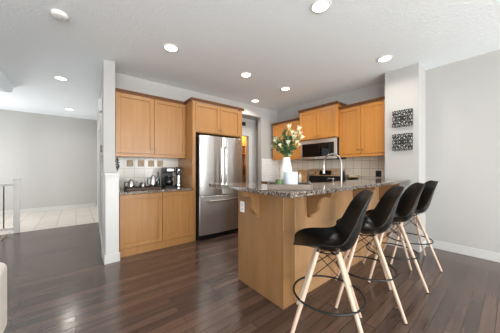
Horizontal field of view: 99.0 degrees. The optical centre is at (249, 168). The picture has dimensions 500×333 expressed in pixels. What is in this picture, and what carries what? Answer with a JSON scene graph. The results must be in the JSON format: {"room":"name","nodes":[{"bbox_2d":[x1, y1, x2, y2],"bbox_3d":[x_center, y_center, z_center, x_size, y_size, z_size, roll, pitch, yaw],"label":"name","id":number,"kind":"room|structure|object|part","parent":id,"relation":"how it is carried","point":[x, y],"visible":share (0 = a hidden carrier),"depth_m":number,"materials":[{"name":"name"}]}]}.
{"room":"kitchen","nodes":[
{"label":"kitchen","id":0,"kind":"room"},
{"bbox_2d":[0,70,13,91],"bbox_3d":[-4.782,-1.345,3.082,1.660,0.450,1.380,0,0,-39],"label":"wall","id":1,"kind":"structure","parent":0,"point":[5,85],"depth_m":3.58,"materials":[{"name":"white paint"}]},
{"bbox_2d":[0,109,96,210],"bbox_3d":[-6.176,-0.165,6.074,3.300,2.810,0.120,0,0,-39],"label":"wall","id":2,"kind":"structure","parent":0,"point":[54,158],"depth_m":6.21,"materials":[{"name":"grey paint"}]},
{"bbox_2d":[0,203,95,214],"bbox_3d":[-6.209,1.180,5.957,3.100,0.120,0.020,0,0,-39],"label":"baseboard","id":3,"kind":"structure","parent":2,"relation":"attached to","point":[42,209],"depth_m":6.24,"materials":[{"name":"grey wood"}]},
{"bbox_2d":[0,207,97,234],"bbox_3d":[-3.982,1.340,6.256,6.930,0.200,2.670,0,0,-39],"label":"tile","id":4,"kind":"structure","parent":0,"point":[33,221],"depth_m":5.19,"materials":[{"name":"beige tile"}]},
{"bbox_2d":[97,59,114,239],"bbox_3d":[-3.488,-0.165,5.058,0.142,2.810,4.861,0,0,-36],"label":"wall","id":5,"kind":"structure","parent":0,"point":[107,90],"depth_m":3.12,"materials":[{"name":"grey paint"}]},
{"bbox_2d":[98,121,100,232],"bbox_3d":[-3.182,0.165,4.508,0.020,2.150,1.012,0,0,-36],"label":"trim","id":6,"kind":"structure","parent":5,"relation":"attached to","point":[99,127],"depth_m":4.11,"materials":[{"name":"grey"}]},
{"bbox_2d":[99,99,101,112],"bbox_3d":[-2.446,-1.020,3.490,0.045,0.190,0.200,0,0,-36],"label":"door chime","id":7,"kind":"object","parent":5,"relation":"attached to","point":[100,100],"visible":0.79,"depth_m":3.41,"materials":[{"name":"white plastic"}]},
{"bbox_2d":[103,177,118,254],"bbox_3d":[-1.929,0.665,2.955,0.153,1.150,0.370,0,0,-39],"label":"wall","id":8,"kind":"structure","parent":0,"point":[110,184],"depth_m":2.81,"materials":[{"name":"grey paint"}]},
{"bbox_2d":[97,205,119,264],"bbox_3d":[-3.424,1.180,4.846,0.253,0.120,5.223,0,0,-39],"label":"baseboard","id":9,"kind":"structure","parent":8,"relation":"attached to","point":[115,257],"depth_m":2.81,"materials":[{"name":"white wood"}]},
{"bbox_2d":[102,173,119,176],"bbox_3d":[-1.927,0.087,2.951,0.175,0.050,0.390,0,0,-39],"label":"trim","id":10,"kind":"structure","parent":8,"relation":"on","point":[103,174],"depth_m":2.81,"materials":[{"name":"grey"}]},
{"bbox_2d":[115,73,277,187],"bbox_3d":[-0.773,-0.165,4.730,3.882,2.810,0.130,0,0,-39],"label":"wall","id":11,"kind":"structure","parent":0,"point":[266,117],"depth_m":4.11,"materials":[{"name":"grey paint"}]},
{"bbox_2d":[127,160,132,165],"bbox_3d":[-2.032,-0.090,3.617,0.104,0.110,0.005,0,0,-39],"label":"trim","id":12,"kind":"structure","parent":11,"relation":"attached to","point":[129,162],"depth_m":3.61,"materials":[{"name":"tile"}]},
{"bbox_2d":[138,160,143,166],"bbox_3d":[-1.900,-0.090,3.724,0.104,0.110,0.005,0,0,-39],"label":"trim","id":13,"kind":"structure","parent":11,"relation":"attached to","point":[140,162],"depth_m":3.73,"materials":[{"name":"tile"}]},
{"bbox_2d":[115,88,185,157],"bbox_3d":[-1.689,-0.688,3.647,1.086,1.006,0.409,0,0,-39],"label":"upper cabinet","id":14,"kind":"object","parent":11,"relation":"attached to","point":[151,126],"visible":0.99,"depth_m":3.46,"materials":[{"name":"brown wood"}]},
{"bbox_3d":[-1.793,-0.690,3.350,0.537,0.904,0.022,0,0,-39],"label":"door","id":15,"kind":"part","parent":14,"relation":"part of","materials":[{"name":"brown wood"}]},
{"bbox_3d":[-1.583,-1.168,3.491,1.053,0.046,0.032,0,0,-39],"label":"crown moulding","id":16,"kind":"part","parent":14,"relation":"part of","materials":[{"name":"brown wood"}]},
{"bbox_3d":[-1.589,-0.203,3.525,1.086,0.035,0.028,0,0,-39],"label":"light rail","id":17,"kind":"part","parent":14,"relation":"part of","materials":[{"name":"brown wood"}]},
{"bbox_3d":[-1.374,-0.690,3.691,0.532,0.904,0.022,0,0,-39],"label":"door","id":18,"kind":"part","parent":14,"relation":"part of","materials":[{"name":"brown wood"}]},
{"bbox_2d":[148,160,153,166],"bbox_3d":[-1.772,-0.090,3.829,0.104,0.110,0.005,0,0,-39],"label":"trim","id":19,"kind":"structure","parent":11,"relation":"attached to","point":[150,162],"depth_m":3.83,"materials":[{"name":"tile"}]},
{"bbox_2d":[157,161,162,166],"bbox_3d":[-1.652,-0.090,3.927,0.104,0.110,0.005,0,0,-39],"label":"trim","id":20,"kind":"structure","parent":11,"relation":"attached to","point":[159,163],"depth_m":3.92,"materials":[{"name":"tile"}]},
{"bbox_2d":[242,146,244,181],"bbox_3d":[-0.174,-0.010,6.315,1.910,2.500,1.110,0,0,-39],"label":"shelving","id":21,"kind":"structure","parent":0,"point":[243,147],"depth_m":6.92,"materials":[{"name":"brown paint"}]},
{"bbox_2d":[242,131,252,182],"bbox_3d":[-0.335,0.133,5.445,1.040,2.215,0.035,0,0,-39],"label":"trim","id":22,"kind":"structure","parent":21,"relation":"attached to","point":[244,133],"depth_m":5.73,"materials":[{"name":"grey"}]},
{"bbox_2d":[0,0,499,119],"bbox_3d":[-0.151,-1.620,1.554,7.230,0.100,14.900,0,0,-39],"label":"ceiling","id":23,"kind":"structure","parent":0,"point":[282,43],"depth_m":2.70,"materials":[{"name":"white paint"}]},
{"bbox_2d":[51,9,68,20],"bbox_3d":[-1.930,-1.548,2.168,0.140,0.042,0.140,0,0,-39],"label":"smoke detector","id":24,"kind":"object","parent":23,"relation":"attached to","point":[60,15],"visible":1,"depth_m":2.14,"materials":[{"name":"white plastic"}]},
{"bbox_2d":[53,76,68,80],"bbox_3d":[-3.279,-1.563,3.703,0.200,0.011,0.200,0,0,-39],"label":"recessed light","id":25,"kind":"object","parent":23,"relation":"in","point":[56,77],"visible":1,"depth_m":3.71,"materials":[{"name":"white"}]},
{"bbox_2d":[163,43,178,51],"bbox_3d":[-1.025,-1.563,2.771,0.200,0.011,0.200,0,0,-39],"label":"recessed light","id":26,"kind":"object","parent":23,"relation":"in","point":[170,47],"visible":1,"depth_m":2.76,"materials":[{"name":"white"}]},
{"bbox_2d":[240,72,251,76],"bbox_3d":[-0.067,-1.563,3.566,0.200,0.011,0.200,0,0,-39],"label":"recessed light","id":27,"kind":"object","parent":23,"relation":"in","point":[243,74],"visible":1,"depth_m":3.55,"materials":[{"name":"white"}]},
{"bbox_2d":[280,87,290,90],"bbox_3d":[0.697,-1.563,4.190,0.200,0.011,0.200,0,0,-39],"label":"recessed light","id":28,"kind":"object","parent":23,"relation":"in","point":[282,88],"visible":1,"depth_m":4.17,"materials":[{"name":"white"}]},
{"bbox_2d":[310,0,331,12],"bbox_3d":[0.679,-1.563,2.057,0.200,0.011,0.200,0,0,-39],"label":"recessed light","id":29,"kind":"object","parent":23,"relation":"in","point":[317,6],"visible":1,"depth_m":2.05,"materials":[{"name":"white plastic"}]},
{"bbox_2d":[376,55,392,61],"bbox_3d":[1.920,-1.563,3.047,0.200,0.011,0.200,0,0,-39],"label":"recessed light","id":30,"kind":"object","parent":23,"relation":"in","point":[384,58],"visible":1,"depth_m":3.04,"materials":[{"name":"white"}]},
{"bbox_2d":[0,222,499,332],"bbox_3d":[-1.108,1.340,2.729,6.930,0.200,6.430,0,0,-39],"label":"floor","id":31,"kind":"structure","parent":0,"point":[59,281],"depth_m":2.10,"materials":[{"name":"brown wood"}]},
{"bbox_2d":[0,262,6,332],"bbox_3d":[-1.780,0.940,0.942,0.830,0.600,0.810,0,0,-39],"label":"sofa","id":32,"kind":"object","parent":31,"relation":"on","point":[3,267],"visible":1,"depth_m":1.41,"materials":[{"name":"white fabric"}]},
{"bbox_2d":[0,234,7,241],"bbox_3d":[-4.189,1.234,2.298,1.610,0.012,3.055,0,0,-39],"label":"trim","id":33,"kind":"structure","parent":31,"relation":"on","point":[2,237],"depth_m":3.83,"materials":[{"name":"brown"}]},
{"bbox_2d":[0,178,20,232],"bbox_3d":[-5.109,0.709,3.564,1.762,1.038,0.090,0,0,-39],"label":"stair railing","id":34,"kind":"object","parent":31,"relation":"on","point":[16,181],"visible":1,"depth_m":4.05,"materials":[{"name":"white wood"}]},
{"bbox_3d":[-5.144,1.140,3.535,1.671,0.040,0.050,0,0,-39],"label":"rail","id":35,"kind":"part","parent":34,"relation":"part of","materials":[{"name":"white wood"}]},
{"bbox_3d":[-4.465,0.709,4.089,0.100,1.038,0.090,0,0,-39],"label":"newel post","id":36,"kind":"part","parent":34,"relation":"part of","materials":[{"name":"white wood"}]},
{"bbox_2d":[119,190,192,257],"bbox_3d":[-1.588,0.802,3.530,1.078,0.875,0.696,0,0,-39],"label":"base cabinet","id":37,"kind":"object","parent":31,"relation":"on","point":[148,222],"visible":0.96,"depth_m":3.23,"materials":[{"name":"brown wood"}]},
{"bbox_3d":[-1.584,0.748,3.133,0.567,0.749,0.022,0,0,-39],"label":"door","id":38,"kind":"part","parent":37,"relation":"part of","materials":[{"name":"brown wood"}]},
{"bbox_2d":[119,186,192,194],"bbox_3d":[-1.591,0.345,3.533,1.078,0.035,0.688,0,0,-39],"label":"countertop","id":39,"kind":"structure","parent":37,"relation":"on","point":[122,191],"depth_m":3.28,"materials":[{"name":"stone"}]},
{"bbox_2d":[124,186,160,190],"bbox_3d":[-1.686,0.307,3.347,0.465,0.040,0.300,0,0,-39],"label":"serving tray","id":40,"kind":"object","parent":39,"relation":"on","point":[137,188],"visible":0.77,"depth_m":3.25,"materials":[{"name":"brown wood"}]},
{"bbox_2d":[124,179,137,187],"bbox_3d":[-1.811,0.235,3.240,0.100,0.160,0.175,0,0,20],"label":"coffee pot","id":41,"kind":"object","parent":40,"relation":"on","point":[131,184],"visible":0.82,"depth_m":3.21,"materials":[{"name":"silver metal"}]},
{"bbox_3d":[-1.808,0.250,3.248,0.100,0.130,0.100,0,0,-39],"label":"pot","id":42,"kind":"part","parent":41,"relation":"part of","materials":[{"name":"silver metal"}]},
{"bbox_2d":[139,182,145,187],"bbox_3d":[-1.695,0.263,3.369,0.095,0.105,0.084,0,0,-21],"label":"milk jug","id":43,"kind":"object","parent":40,"relation":"on","point":[142,184],"visible":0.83,"depth_m":3.34,"materials":[{"name":"silver metal"}]},
{"bbox_2d":[147,174,158,186],"bbox_3d":[-1.567,0.205,3.444,0.186,0.220,0.096,0,0,-39],"label":"coffee pot","id":44,"kind":"object","parent":40,"relation":"on","point":[153,180],"visible":0.82,"depth_m":3.41,"materials":[{"name":"silver metal"}]},
{"bbox_3d":[-1.564,0.220,3.447,0.096,0.190,0.096,0,0,-39],"label":"pot","id":45,"kind":"part","parent":44,"relation":"part of","materials":[{"name":"silver metal"}]},
{"bbox_2d":[156,172,159,185],"bbox_3d":[-1.612,0.193,3.743,0.064,0.270,0.064,0,0,-39],"label":"syrup bottle","id":46,"kind":"object","parent":39,"relation":"on","point":[158,180],"visible":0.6,"depth_m":3.72,"materials":[{"name":"green glass"}]},
{"bbox_2d":[161,167,175,187],"bbox_3d":[-1.435,0.155,3.752,0.175,0.345,0.230,0,0,-39],"label":"coffee maker","id":47,"kind":"object","parent":39,"relation":"on","point":[166,172],"visible":1,"depth_m":3.69,"materials":[{"name":"black plastic"}]},
{"bbox_3d":[-1.480,0.180,3.806,0.175,0.224,0.090,0,0,-39],"label":"water tank","id":48,"kind":"part","parent":47,"relation":"part of","materials":[{"name":"black plastic"}]},
{"bbox_2d":[175,167,181,186],"bbox_3d":[-1.284,0.152,3.839,0.116,0.350,0.123,0,0,-39],"label":"milk frother","id":49,"kind":"object","parent":39,"relation":"on","point":[178,169],"visible":0.98,"depth_m":3.81,"materials":[{"name":"silver metal"}]},
{"bbox_3d":[-1.169,0.748,3.471,0.492,0.749,0.022,0,0,-39],"label":"door","id":50,"kind":"part","parent":37,"relation":"part of","materials":[{"name":"brown wood"}]},
{"bbox_2d":[178,97,243,240],"bbox_3d":[-0.766,0.017,4.216,1.124,2.446,0.693,0,0,-39],"label":"tall cabinet","id":51,"kind":"object","parent":31,"relation":"on","point":[202,118],"visible":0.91,"depth_m":3.83,"materials":[{"name":"brown wood"}]},
{"bbox_3d":[-1.165,0.040,3.913,0.058,2.400,0.659,0,0,-39],"label":"panel","id":52,"kind":"part","parent":51,"relation":"part of","materials":[{"name":"brown wood"}]},
{"bbox_3d":[-0.751,-0.895,3.838,0.479,0.504,0.022,0,0,-39],"label":"door","id":53,"kind":"part","parent":51,"relation":"part of","materials":[{"name":"brown wood"}]},
{"bbox_3d":[-0.760,-1.183,4.209,1.124,0.046,0.674,0,0,-39],"label":"crown moulding","id":54,"kind":"part","parent":51,"relation":"part of","materials":[{"name":"brown wood"}]},
{"bbox_3d":[-0.380,-0.895,4.139,0.465,0.504,0.022,0,0,-39],"label":"door","id":55,"kind":"part","parent":51,"relation":"part of","materials":[{"name":"brown wood"}]},
{"bbox_3d":[-0.383,0.040,4.550,0.045,2.400,0.659,0,0,-39],"label":"panel","id":56,"kind":"part","parent":51,"relation":"part of","materials":[{"name":"brown wood"}]},
{"bbox_2d":[196,135,241,239],"bbox_3d":[-0.705,0.333,4.161,0.900,1.815,0.798,0,0,-39],"label":"refrigerator","id":57,"kind":"object","parent":31,"relation":"on","point":[218,159],"visible":0.8,"depth_m":3.83,"materials":[{"name":"grey metal"}]},
{"bbox_3d":[-0.697,-0.050,3.792,0.447,1.050,0.072,0,0,-39],"label":"door","id":58,"kind":"part","parent":57,"relation":"part of","materials":[{"name":"silver metal"}]},
{"bbox_3d":[-0.519,0.820,3.932,0.900,0.670,0.080,0,0,-39],"label":"freezer drawer","id":59,"kind":"part","parent":57,"relation":"part of","materials":[{"name":"silver metal"}]},
{"bbox_3d":[-0.526,-0.010,3.865,0.023,0.798,0.078,0,0,-39],"label":"door handle","id":60,"kind":"part","parent":57,"relation":"part of","materials":[{"name":"silver metal"}]},
{"bbox_3d":[-0.479,0.570,3.884,0.663,0.030,0.082,0,0,-39],"label":"drawer handle","id":61,"kind":"part","parent":57,"relation":"part of","materials":[{"name":"silver metal"}]},
{"bbox_3d":[-0.452,-0.010,3.926,0.023,0.798,0.078,0,0,-39],"label":"door handle","id":62,"kind":"part","parent":57,"relation":"part of","materials":[{"name":"silver metal"}]},
{"bbox_3d":[-0.346,-0.050,4.079,0.447,1.050,0.072,0,0,-39],"label":"door","id":63,"kind":"part","parent":57,"relation":"part of","materials":[{"name":"silver metal"}]},
{"bbox_2d":[242,136,245,182],"bbox_3d":[-0.265,0.090,6.609,1.340,2.300,0.380,0,0,-39],"label":"pantry shelving","id":64,"kind":"object","parent":31,"relation":"on","point":[243,137],"visible":0.11,"depth_m":6.47,"materials":[{"name":"brown wood"}]},
{"bbox_2d":[238,184,399,309],"bbox_3d":[1.161,0.726,2.959,3.118,1.028,1.076,0,0,-39],"label":"base cabinet","id":65,"kind":"object","parent":31,"relation":"on","point":[269,263],"visible":0.5,"depth_m":2.09,"materials":[{"name":"brown wood"}]},
{"bbox_2d":[240,201,244,211],"bbox_3d":[-0.084,0.416,2.329,0.007,0.117,0.074,0,0,-39],"label":"outlet plate","id":66,"kind":"object","parent":65,"relation":"attached to","point":[242,203],"depth_m":2.32,"materials":[{"name":"white plastic"}]},
{"bbox_3d":[0.138,0.726,2.181,0.150,1.028,0.673,0,0,-39],"label":"panel","id":67,"kind":"part","parent":65,"relation":"part of","materials":[{"name":"brown wood"}]},
{"bbox_2d":[209,178,409,197],"bbox_3d":[1.112,0.191,2.978,3.150,0.038,1.260,0,0,-39],"label":"countertop","id":68,"kind":"structure","parent":65,"relation":"on","point":[319,188],"depth_m":2.10,"materials":[{"name":"grey stone"}]},
{"bbox_2d":[267,181,312,189],"bbox_3d":[0.335,0.141,1.850,0.356,0.062,0.304,0,0,7],"label":"serving tray","id":69,"kind":"object","parent":68,"relation":"on","point":[307,185],"visible":0.98,"depth_m":1.71,"materials":[{"name":"brown wood"}]},
{"bbox_2d":[276,179,282,183],"bbox_3d":[0.243,0.127,1.770,0.060,0.072,0.060,0,0,-39],"label":"candle","id":70,"kind":"object","parent":69,"relation":"on","point":[278,181],"visible":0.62,"depth_m":1.75,"materials":[{"name":"green wax"}]},
{"bbox_2d":[280,157,291,183],"bbox_3d":[0.327,0.032,1.925,0.108,0.262,0.108,0,0,-39],"label":"flower vase","id":71,"kind":"object","parent":69,"relation":"on","point":[286,164],"visible":0.59,"depth_m":1.89,"materials":[{"name":"white ceramic"}]},
{"bbox_2d":[270,124,304,156],"bbox_3d":[0.335,-0.192,1.916,0.312,0.426,0.212,0,0,-6],"label":"flower bouquet","id":72,"kind":"object","parent":71,"relation":"in","point":[285,147],"visible":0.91,"depth_m":1.89,"materials":[{"name":"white plant"}]},
{"bbox_2d":[284,172,297,184],"bbox_3d":[0.344,0.096,1.800,0.116,0.135,0.116,0,0,-39],"label":"candle","id":73,"kind":"object","parent":69,"relation":"on","point":[289,177],"visible":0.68,"depth_m":1.75,"materials":[{"name":"white wax"}]},
{"bbox_3d":[1.146,0.345,3.250,2.753,0.035,0.740,0,0,-39],"label":"countertop","id":74,"kind":"structure","parent":65,"relation":"on","visible":0},
{"bbox_2d":[323,153,341,180],"bbox_3d":[1.242,0.051,3.159,0.130,0.553,0.323,0,0,-39],"label":"faucet","id":75,"kind":"object","parent":74,"relation":"on","point":[338,156],"visible":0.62,"depth_m":3.06,"materials":[{"name":"silver metal"}]},
{"bbox_2d":[347,175,358,179],"bbox_3d":[1.974,0.225,4.099,0.216,0.205,0.216,0,0,-39],"label":"glass dish","id":76,"kind":"object","parent":74,"relation":"on","point":[349,177],"visible":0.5,"depth_m":4.01,"materials":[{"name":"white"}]},
{"bbox_2d":[309,169,344,182],"bbox_3d":[1.446,0.627,4.533,0.650,1.225,0.856,0,0,-39],"label":"range","id":77,"kind":"object","parent":31,"relation":"on","point":[315,175],"visible":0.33,"depth_m":4.73,"materials":[{"name":"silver metal"}]},
{"bbox_3d":[1.675,0.089,4.720,0.059,0.149,0.850,0,0,-39],"label":"control panel","id":78,"kind":"part","parent":77,"relation":"part of","materials":[{"name":"gold metal"}]},
{"bbox_3d":[1.676,0.253,4.720,0.058,0.175,0.850,0,0,-39],"label":"splash panel","id":79,"kind":"part","parent":77,"relation":"part of","materials":[{"name":"black plastic"}]},
{"bbox_2d":[290,189,373,332],"bbox_3d":[0.604,0.702,1.615,0.574,1.085,0.540,0,0,20],"label":"bar stool","id":80,"kind":"object","parent":31,"relation":"on","point":[341,237],"visible":1,"depth_m":1.61,"materials":[{"name":"black plastic"}]},
{"bbox_3d":[0.380,0.923,1.523,0.291,0.630,0.032,0,0,-25],"label":"leg","id":81,"kind":"part","parent":80,"relation":"part of","materials":[{"name":"brown wood"}]},
{"bbox_3d":[0.490,0.923,1.829,0.033,0.630,0.291,0,0,-25],"label":"leg","id":82,"kind":"part","parent":80,"relation":"part of","materials":[{"name":"brown wood"}]},
{"bbox_3d":[0.687,0.923,1.413,0.033,0.630,0.291,0,0,-25],"label":"leg","id":83,"kind":"part","parent":80,"relation":"part of","materials":[{"name":"brown wood"}]},
{"bbox_3d":[0.796,0.923,1.720,0.291,0.630,0.032,0,0,-25],"label":"leg","id":84,"kind":"part","parent":80,"relation":"part of","materials":[{"name":"brown wood"}]},
{"bbox_2d":[335,185,407,324],"bbox_3d":[1.115,0.702,2.032,0.574,1.085,0.540,0,0,22],"label":"bar stool","id":85,"kind":"object","parent":31,"relation":"on","point":[380,219],"visible":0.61,"depth_m":1.97,"materials":[{"name":"black plastic"}]},
{"bbox_3d":[1.009,0.923,2.250,0.033,0.630,0.291,0,0,-23],"label":"leg","id":86,"kind":"part","parent":85,"relation":"part of","materials":[{"name":"brown wood"}]},
{"bbox_3d":[0.889,0.923,1.948,0.230,0.630,0.198,0,0,17],"label":"leg","id":87,"kind":"part","parent":85,"relation":"part of","materials":[{"name":"brown wood"}]},
{"bbox_3d":[1.311,0.923,2.129,0.291,0.630,0.032,0,0,-23],"label":"leg","id":88,"kind":"part","parent":85,"relation":"part of","materials":[{"name":"brown wood"}]},
{"bbox_3d":[1.191,0.923,1.826,0.033,0.630,0.291,0,0,-23],"label":"leg","id":89,"kind":"part","parent":85,"relation":"part of","materials":[{"name":"brown wood"}]},
{"bbox_2d":[362,182,428,292],"bbox_3d":[1.642,0.702,2.454,0.574,1.085,0.540,0,0,22],"label":"bar stool","id":90,"kind":"object","parent":31,"relation":"on","point":[407,204],"visible":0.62,"depth_m":2.41,"materials":[{"name":"black plastic"}]},
{"bbox_3d":[1.535,0.923,2.672,0.033,0.630,0.291,0,0,-23],"label":"leg","id":91,"kind":"part","parent":90,"relation":"part of","materials":[{"name":"brown wood"}]},
{"bbox_3d":[1.415,0.923,2.369,0.291,0.630,0.032,0,0,-23],"label":"leg","id":92,"kind":"part","parent":90,"relation":"part of","materials":[{"name":"brown wood"}]},
{"bbox_3d":[1.838,0.923,2.552,0.291,0.630,0.032,0,0,-23],"label":"leg","id":93,"kind":"part","parent":90,"relation":"part of","materials":[{"name":"brown wood"}]},
{"bbox_3d":[1.717,0.923,2.249,0.033,0.630,0.291,0,0,-23],"label":"leg","id":94,"kind":"part","parent":90,"relation":"part of","materials":[{"name":"brown wood"}]},
{"bbox_2d":[382,180,442,271],"bbox_3d":[2.170,0.702,2.891,0.574,1.085,0.540,0,0,22],"label":"bar stool","id":95,"kind":"object","parent":31,"relation":"on","point":[426,196],"visible":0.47,"depth_m":2.82,"materials":[{"name":"black plastic"}]},
{"bbox_3d":[2.063,0.923,3.109,0.033,0.630,0.291,0,0,-23],"label":"leg","id":96,"kind":"part","parent":95,"relation":"part of","materials":[{"name":"brown wood"}]},
{"bbox_3d":[1.942,0.923,2.806,0.291,0.630,0.032,0,0,-23],"label":"leg","id":97,"kind":"part","parent":95,"relation":"part of","materials":[{"name":"brown wood"}]},
{"bbox_3d":[2.366,0.923,2.988,0.291,0.630,0.032,0,0,-23],"label":"leg","id":98,"kind":"part","parent":95,"relation":"part of","materials":[{"name":"brown wood"}]},
{"bbox_3d":[2.245,0.923,2.686,0.033,0.630,0.291,0,0,-23],"label":"leg","id":99,"kind":"part","parent":95,"relation":"part of","materials":[{"name":"brown wood"}]},
{"bbox_3d":[0.853,0.803,5.301,0.637,0.873,1.050,0,0,-39],"label":"base cabinet","id":100,"kind":"object","parent":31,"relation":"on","visible":0},
{"bbox_3d":[0.856,0.345,5.295,0.618,0.035,1.048,0,0,-39],"label":"countertop","id":101,"kind":"structure","parent":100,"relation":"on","visible":0},
{"bbox_2d":[298,172,301,181],"bbox_3d":[1.168,0.205,4.977,0.078,0.245,0.078,0,0,-39],"label":"soap bottle","id":102,"kind":"object","parent":101,"relation":"on","point":[300,175],"visible":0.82,"depth_m":4.95,"materials":[{"name":"white plastic"}]},
{"bbox_2d":[298,170,307,181],"bbox_3d":[1.256,0.177,5.152,0.076,0.300,0.280,0,0,-39],"label":"cutting board","id":103,"kind":"object","parent":101,"relation":"on","point":[303,172],"visible":0.5,"depth_m":5.10,"materials":[{"name":"brown wood"}]},
{"bbox_2d":[242,118,257,182],"bbox_3d":[-0.274,-0.040,5.433,1.480,2.560,0.330,0,0,-39],"label":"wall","id":104,"kind":"structure","parent":0,"point":[251,125],"depth_m":5.80,"materials":[{"name":"grey paint"}]},
{"bbox_2d":[242,115,257,120],"bbox_3d":[-0.274,-1.350,5.433,1.480,0.060,0.330,0,0,-39],"label":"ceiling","id":105,"kind":"structure","parent":0,"point":[243,116],"depth_m":5.64,"materials":[{"name":"grey paint"}]},
{"bbox_2d":[278,49,499,252],"bbox_3d":[3.968,-0.165,2.073,0.130,2.810,10.200,0,0,-39],"label":"wall","id":106,"kind":"structure","parent":0,"point":[463,96],"depth_m":3.12,"materials":[{"name":"grey paint"}]},
{"bbox_2d":[271,117,300,159],"bbox_3d":[0.996,-0.698,5.360,0.341,0.956,0.962,0,0,-39],"label":"upper cabinet","id":107,"kind":"object","parent":106,"relation":"attached to","point":[277,129],"visible":0.44,"depth_m":5.26,"materials":[{"name":"brown wood"}]},
{"bbox_3d":[0.759,-0.695,5.446,0.022,0.844,0.459,0,0,-39],"label":"door","id":108,"kind":"part","parent":107,"relation":"part of","materials":[{"name":"brown wood"}]},
{"bbox_3d":[0.996,-1.153,5.360,0.340,0.046,0.962,0,0,-39],"label":"crown moulding","id":109,"kind":"part","parent":107,"relation":"part of","materials":[{"name":"brown wood"}]},
{"bbox_3d":[0.910,-0.240,5.270,0.030,0.040,0.930,0,0,-39],"label":"light rail","id":110,"kind":"part","parent":107,"relation":"part of","materials":[{"name":"brown wood"}]},
{"bbox_3d":[1.052,-0.695,5.086,0.022,0.844,0.459,0,0,-39],"label":"door","id":111,"kind":"part","parent":107,"relation":"part of","materials":[{"name":"brown wood"}]},
{"bbox_2d":[298,101,346,140],"bbox_3d":[1.546,-0.963,4.614,0.431,0.686,0.944,0,0,-39],"label":"upper cabinet","id":112,"kind":"object","parent":106,"relation":"attached to","point":[321,123],"visible":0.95,"depth_m":4.42,"materials":[{"name":"brown wood"}]},
{"bbox_3d":[1.272,-0.940,4.675,0.022,0.614,0.434,0,0,-39],"label":"door","id":113,"kind":"part","parent":112,"relation":"part of","materials":[{"name":"brown wood"}]},
{"bbox_3d":[1.546,-1.283,4.614,0.430,0.046,0.944,0,0,-39],"label":"crown moulding","id":114,"kind":"part","parent":112,"relation":"part of","materials":[{"name":"brown wood"}]},
{"bbox_2d":[301,137,345,160],"bbox_3d":[1.567,-0.403,4.631,0.377,0.425,0.860,0,0,-39],"label":"microwave","id":115,"kind":"object","parent":112,"relation":"attached to","point":[319,149],"visible":0.93,"depth_m":4.47,"materials":[{"name":"grey metal"}]},
{"bbox_3d":[1.625,-0.394,4.264,0.002,0.283,0.108,0,0,-39],"label":"control panel","id":116,"kind":"part","parent":115,"relation":"part of","materials":[{"name":"black plastic"}]},
{"bbox_3d":[1.550,-0.940,4.333,0.022,0.614,0.434,0,0,-39],"label":"door","id":117,"kind":"part","parent":112,"relation":"part of","materials":[{"name":"brown wood"}]},
{"bbox_2d":[338,96,384,156],"bbox_3d":[2.124,-0.713,3.976,0.341,0.986,0.830,0,0,-39],"label":"upper cabinet","id":118,"kind":"object","parent":106,"relation":"attached to","point":[361,127],"visible":0.86,"depth_m":3.86,"materials":[{"name":"brown wood"}]},
{"bbox_3d":[1.893,-0.710,4.055,0.022,0.874,0.409,0,0,-39],"label":"door","id":119,"kind":"part","parent":118,"relation":"part of","materials":[{"name":"brown wood"}]},
{"bbox_3d":[2.005,-1.183,3.878,0.032,0.046,0.830,0,0,-39],"label":"crown moulding","id":120,"kind":"part","parent":118,"relation":"part of","materials":[{"name":"brown wood"}]},
{"bbox_3d":[2.029,-0.240,3.898,0.030,0.040,0.830,0,0,-39],"label":"light rail","id":121,"kind":"part","parent":118,"relation":"part of","materials":[{"name":"brown wood"}]},
{"bbox_3d":[2.155,-0.710,3.733,0.022,0.874,0.409,0,0,-39],"label":"door","id":122,"kind":"part","parent":118,"relation":"part of","materials":[{"name":"brown wood"}]},
{"bbox_2d":[376,171,380,176],"bbox_3d":[2.364,0.098,3.930,0.008,0.115,0.095,0,0,-39],"label":"outlet","id":123,"kind":"object","parent":106,"relation":"attached to","point":[378,173],"visible":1,"depth_m":3.92,"materials":[{"name":"black plastic"}]},
{"bbox_2d":[427,239,499,262],"bbox_3d":[4.975,1.177,0.737,0.015,0.125,6.857,0,0,-39],"label":"baseboard","id":124,"kind":"structure","parent":106,"relation":"attached to","point":[473,252],"depth_m":3.04,"materials":[{"name":"grey wood"}]},
{"bbox_2d":[385,63,425,242],"bbox_3d":[2.512,-0.165,3.463,0.390,2.810,0.450,0,0,-39],"label":"wall column","id":125,"kind":"structure","parent":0,"point":[405,87],"depth_m":3.31,"materials":[{"name":"grey paint"}]},
{"bbox_2d":[392,108,412,127],"bbox_3d":[2.361,-0.778,3.311,0.034,0.258,0.261,0,0,-39],"label":"wall art","id":126,"kind":"object","parent":125,"relation":"attached to","point":[400,118],"visible":1,"depth_m":3.29},
{"bbox_2d":[392,132,412,150],"bbox_3d":[2.361,-0.412,3.311,0.034,0.258,0.261,0,0,-39],"label":"wall art","id":127,"kind":"object","parent":125,"relation":"attached to","point":[404,141],"visible":1,"depth_m":3.29},
{"bbox_2d":[387,238,425,252],"bbox_3d":[2.517,1.177,3.433,0.390,0.125,0.428,0,0,-39],"label":"baseboard","id":128,"kind":"structure","parent":125,"relation":"attached to","point":[418,248],"depth_m":3.27,"materials":[{"name":"grey wood"}]}
]}

